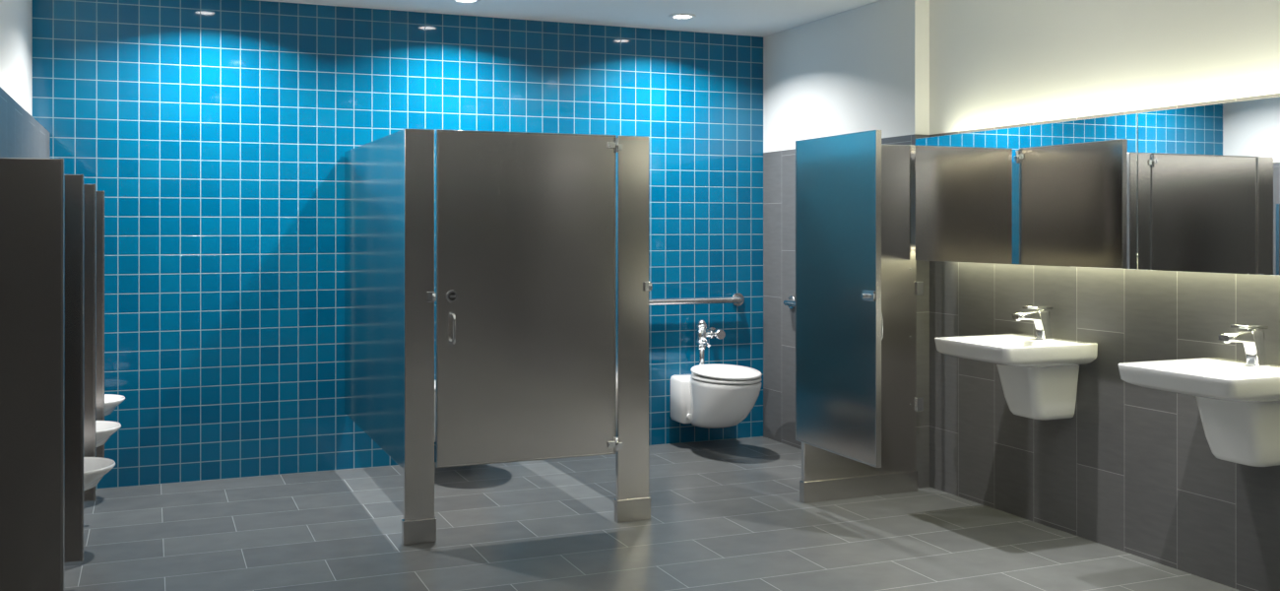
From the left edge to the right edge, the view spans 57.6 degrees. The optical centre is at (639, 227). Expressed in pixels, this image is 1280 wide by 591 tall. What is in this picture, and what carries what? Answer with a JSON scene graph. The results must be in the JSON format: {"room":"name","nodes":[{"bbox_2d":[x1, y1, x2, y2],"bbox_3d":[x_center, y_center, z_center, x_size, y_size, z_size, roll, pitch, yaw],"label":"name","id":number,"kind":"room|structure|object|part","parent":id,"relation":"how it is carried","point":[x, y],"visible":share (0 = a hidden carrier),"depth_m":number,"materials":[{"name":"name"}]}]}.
{"room":"public restroom","nodes":[
{"label":"public restroom","id":0,"kind":"room"},
{"bbox_2d":[0,0,49,158],"bbox_3d":[-1.343,0.060,1.659,0.230,2.610,9.300,0,0,-23],"label":"wall","id":1,"kind":"structure","parent":0,"point":[22,136],"depth_m":5.10,"materials":[{"name":"paint"}]},
{"bbox_2d":[0,157,63,590],"bbox_3d":[-1.556,0.448,2.826,0.282,1.236,0.032,0,0,-23],"label":"screen","id":2,"kind":"object","parent":1,"relation":"attached to","point":[32,190],"visible":1,"depth_m":2.84,"materials":[{"name":"silver metal"}]},
{"bbox_2d":[64,174,83,562],"bbox_3d":[-1.912,0.448,3.674,0.282,1.236,0.032,0,0,-23],"label":"screen","id":3,"kind":"object","parent":1,"relation":"attached to","point":[73,183],"visible":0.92,"depth_m":3.71,"materials":[{"name":"silver metal"}]},
{"bbox_2d":[83,184,96,501],"bbox_3d":[-2.257,0.448,4.495,0.282,1.236,0.032,0,0,-23],"label":"screen","id":4,"kind":"object","parent":1,"relation":"attached to","point":[90,190],"visible":0.19,"depth_m":4.53,"materials":[{"name":"silver metal"}]},
{"bbox_2d":[83,456,115,491],"bbox_3d":[-2.065,0.590,4.144,0.362,0.830,0.350,0,0,-23],"label":"urinal","id":5,"kind":"object","parent":1,"relation":"attached to","point":[95,468],"depth_m":4.16,"materials":[{"name":"white ceramic"}]},
{"bbox_2d":[96,191,104,457],"bbox_3d":[-2.610,0.448,5.334,0.282,1.236,0.032,0,0,-23],"label":"screen","id":6,"kind":"object","parent":1,"relation":"attached to","point":[99,194],"visible":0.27,"depth_m":5.37,"materials":[{"name":"silver metal"}]},
{"bbox_2d":[96,420,121,447],"bbox_3d":[-2.406,0.590,4.955,0.362,0.830,0.350,0,0,-23],"label":"urinal","id":7,"kind":"object","parent":1,"relation":"attached to","point":[105,429],"depth_m":4.96,"materials":[{"name":"white ceramic"}]},
{"bbox_2d":[104,393,125,416],"bbox_3d":[-2.747,0.590,5.766,0.362,0.830,0.350,0,0,-23],"label":"urinal","id":8,"kind":"object","parent":1,"relation":"attached to","point":[111,401],"depth_m":5.76,"materials":[{"name":"white ceramic"}]},
{"bbox_2d":[32,0,763,489],"bbox_3d":[-1.141,0.060,6.870,4.640,2.610,0.150,0,0,-23],"label":"wall","id":9,"kind":"structure","parent":0,"point":[216,135],"depth_m":6.46,"materials":[{"name":"blue tile"}]},
{"bbox_2d":[434,380,435,442],"bbox_3d":[-0.984,0.902,6.469,0.394,0.645,0.709,0,0,-23],"label":"wall-hung toilet","id":10,"kind":"object","parent":9,"relation":"attached to","point":[434,380],"visible":0.01,"depth_m":6.33,"materials":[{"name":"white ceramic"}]},
{"bbox_2d":[648,292,744,306],"bbox_3d":[0.239,0.465,7.327,0.964,0.084,0.074,0,0,-23],"label":"grab bar","id":11,"kind":"object","parent":9,"relation":"attached to","point":[737,298],"visible":0.52,"depth_m":7.35,"materials":[{"name":"grey metal"}]},
{"bbox_2d":[670,319,762,428],"bbox_3d":[0.487,0.902,7.087,0.394,0.645,0.709,0,0,-23],"label":"wall-hung toilet","id":12,"kind":"object","parent":9,"relation":"attached to","point":[714,395],"visible":1,"depth_m":6.94,"materials":[{"name":"white ceramic"}]},
{"bbox_3d":[0.518,0.885,7.014,0.394,0.077,0.550,0,0,-23],"label":"lid","id":13,"kind":"part","parent":12,"relation":"part of","materials":[{"name":"white plastic"}]},
{"bbox_3d":[0.521,0.901,7.005,0.394,0.021,0.532,0,0,-23],"label":"seat","id":14,"kind":"part","parent":12,"relation":"part of","materials":[{"name":"white plastic"}]},
{"bbox_2d":[256,0,880,36],"bbox_3d":[0.690,-1.295,2.514,4.640,0.100,9.600,0,0,-23],"label":"ceiling","id":15,"kind":"structure","parent":0,"point":[751,18],"depth_m":6.67,"materials":[{"name":"paint"}]},
{"bbox_2d":[451,0,480,2],"bbox_3d":[-0.949,-1.241,6.348,0.160,0.008,0.160,0,0,-23],"label":"recessed light","id":16,"kind":"object","parent":15,"relation":"in","point":[458,1],"visible":1,"depth_m":6.38,"materials":[{"name":"white metal"}]},
{"bbox_2d":[668,13,696,19],"bbox_3d":[0.249,-1.241,6.852,0.160,0.008,0.160,0,0,-23],"label":"recessed light","id":17,"kind":"object","parent":15,"relation":"in","point":[673,16],"visible":1,"depth_m":6.84,"materials":[{"name":"white metal"}]},
{"bbox_2d":[64,436,1240,590],"bbox_3d":[0.690,1.415,2.514,4.640,0.100,9.600,0,0,-23],"label":"floor","id":18,"kind":"structure","parent":0,"point":[727,514],"depth_m":5.13,"materials":[{"name":"tile"}]},
{"bbox_2d":[344,128,403,468],"bbox_3d":[-1.329,0.310,5.798,0.029,1.470,1.654,0,0,-23],"label":"wall","id":19,"kind":"structure","parent":18,"relation":"on","point":[374,169],"depth_m":5.68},
{"bbox_3d":[-1.329,0.310,5.798,0.029,1.470,1.654,0,0,-23],"label":"panel","id":20,"kind":"part","parent":19,"relation":"part of","materials":[{"name":"silver metal"}]},
{"bbox_2d":[427,291,436,302],"bbox_3d":[-0.901,0.300,5.033,0.035,0.044,0.021,0,0,-23],"label":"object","id":21,"kind":"structure","parent":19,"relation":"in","point":[431,295],"depth_m":5.03,"materials":[{"name":"silver metal"}]},
{"bbox_2d":[401,128,436,545],"bbox_3d":[-0.957,0.470,5.039,0.141,1.790,0.044,0,0,-23],"label":"pilaster","id":22,"kind":"object","parent":18,"relation":"on","point":[418,523],"depth_m":5.02,"materials":[{"name":"silver metal"}]},
{"bbox_2d":[614,135,650,522],"bbox_3d":[-0.035,0.470,5.427,0.170,1.790,0.044,0,0,-23],"label":"pilaster","id":23,"kind":"object","parent":18,"relation":"on","point":[632,500],"depth_m":5.41,"materials":[{"name":"silver metal"}]},
{"bbox_2d":[607,137,622,451],"bbox_3d":[-0.114,0.310,5.369,0.071,1.448,0.016,0,0,-23],"label":"door hinges","id":24,"kind":"object","parent":23,"relation":"attached to","point":[618,147],"depth_m":5.36,"materials":[{"name":"silver metal"}]},
{"bbox_2d":[799,144,923,503],"bbox_3d":[1.131,0.470,5.913,0.710,1.790,0.050,0,0,-23],"label":"pilaster","id":25,"kind":"object","parent":18,"relation":"on","point":[826,476],"depth_m":5.97,"materials":[{"name":"silver metal"}]},
{"bbox_2d":[795,129,881,467],"bbox_3d":[0.909,0.310,5.403,0.028,1.472,0.713,0,0,-22],"label":"door","id":26,"kind":"structure","parent":25,"relation":"attached to","point":[838,177],"depth_m":5.37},
{"bbox_2d":[860,290,875,301],"bbox_3d":[0.993,0.300,5.107,0.037,0.044,0.102,0,0,-22],"label":"slide latch","id":27,"kind":"object","parent":26,"relation":"attached to","point":[869,295],"visible":1,"depth_m":5.10,"materials":[{"name":"silver metal"}]},
{"bbox_2d":[881,313,883,340],"bbox_3d":[1.052,0.440,5.147,0.052,0.148,0.028,0,0,-22],"label":"door handle","id":28,"kind":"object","parent":26,"relation":"attached to","point":[881,313],"depth_m":5.15,"materials":[{"name":"silver metal"}]},
{"bbox_3d":[1.448,0.290,6.026,0.039,1.320,0.012,0,0,-23],"label":"partition wall bracket","id":29,"kind":"part","parent":25,"relation":"part of","materials":[{"name":"silver metal"}]},
{"bbox_3d":[-0.361,0.310,6.205,0.029,1.470,1.654,0,0,-23],"label":"wall","id":30,"kind":"structure","parent":18,"relation":"on","visible":0},
{"bbox_2d":[435,128,616,467],"bbox_3d":[-0.502,0.310,5.230,0.836,1.472,0.028,0,0,-23],"label":"door","id":31,"kind":"structure","parent":30,"relation":"in","point":[526,222],"depth_m":5.21,"materials":[{"name":"silver metal"}]},
{"bbox_2d":[446,290,457,302],"bbox_3d":[-0.818,0.300,5.074,0.054,0.054,0.016,0,0,-23],"label":"indicator","id":32,"kind":"object","parent":31,"relation":"attached to","point":[451,295],"visible":1,"depth_m":5.07,"materials":[{"name":"silver metal"}]},
{"bbox_2d":[448,311,455,345],"bbox_3d":[-0.811,0.440,5.058,0.028,0.148,0.052,0,0,-23],"label":"door handle","id":33,"kind":"object","parent":31,"relation":"attached to","point":[452,342],"depth_m":5.04,"materials":[{"name":"silver metal"}]},
{"bbox_2d":[643,281,651,291],"bbox_3d":[0.039,0.275,5.428,0.035,0.044,0.020,0,0,-23],"label":"door latch","id":34,"kind":"object","parent":30,"relation":"in","point":[647,285],"depth_m":5.43,"materials":[{"name":"silver metal"}]},
{"bbox_2d":[763,0,1279,590],"bbox_3d":[2.718,0.060,3.366,0.240,2.610,9.300,0,0,-23],"label":"wall","id":35,"kind":"structure","parent":0,"point":[1134,470],"depth_m":5.25,"materials":[{"name":"tile"}]},
{"bbox_2d":[783,295,795,309],"bbox_3d":[1.125,0.465,6.748,0.074,0.084,1.154,0,0,-23],"label":"grab bar","id":36,"kind":"object","parent":35,"relation":"attached to","point":[791,301],"visible":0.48,"depth_m":7.19,"materials":[{"name":"metal"}]},
{"bbox_2d":[934,333,1097,420],"bbox_3d":[1.657,0.675,5.166,0.499,0.350,0.500,0,0,-23],"label":"sink","id":37,"kind":"object","parent":35,"relation":"attached to","point":[1039,378],"visible":1,"depth_m":5.10,"materials":[{"name":"white ceramic"}]},
{"bbox_2d":[934,333,1097,367],"bbox_3d":[1.657,0.551,5.166,0.499,0.103,0.500,0,0,-23],"label":"basin","id":38,"kind":"object","parent":37,"relation":"in","point":[1004,350],"depth_m":5.01,"materials":[{"name":"white ceramic"}]},
{"bbox_2d":[1012,306,1054,339],"bbox_3d":[1.759,0.425,5.208,0.199,0.149,0.064,0,0,-23],"label":"sink faucet","id":39,"kind":"object","parent":37,"relation":"on","point":[1041,316],"visible":1,"depth_m":5.20,"materials":[{"name":"silver metal"}]},
{"bbox_2d":[915,96,1279,275],"bbox_3d":[2.337,-0.144,4.001,0.149,0.625,4.385,0,0,-23],"label":"wall mirror","id":40,"kind":"object","parent":35,"relation":"attached to","point":[1192,188],"visible":1,"depth_m":4.76,"materials":[{"name":"silver mirror"}]},
{"bbox_3d":[1.705,-0.144,5.322,0.008,0.625,1.460,0,0,-23],"label":"mirror panel","id":41,"kind":"part","parent":40,"relation":"part of","materials":[{"name":"silver metal"}]},
{"bbox_3d":[2.272,-0.144,3.972,0.008,0.625,1.459,0,0,-23],"label":"mirror panel","id":42,"kind":"part","parent":40,"relation":"part of","materials":[{"name":"silver metal"}]},
{"bbox_2d":[1118,357,1279,466],"bbox_3d":[2.079,0.675,4.161,0.499,0.350,0.500,0,0,-23],"label":"sink","id":43,"kind":"object","parent":35,"relation":"attached to","point":[1238,403],"visible":1,"depth_m":4.11,"materials":[{"name":"white ceramic"}]},
{"bbox_2d":[1118,357,1279,402],"bbox_3d":[2.079,0.551,4.161,0.499,0.103,0.500,0,0,-23],"label":"basin","id":44,"kind":"object","parent":43,"relation":"in","point":[1216,379],"depth_m":4.10,"materials":[{"name":"white ceramic"}]},
{"bbox_2d":[1218,324,1270,366],"bbox_3d":[2.181,0.425,4.204,0.199,0.149,0.064,0,0,-23],"label":"sink faucet","id":45,"kind":"object","parent":43,"relation":"on","point":[1252,339],"visible":1,"depth_m":4.20,"materials":[{"name":"silver metal"}]}
]}

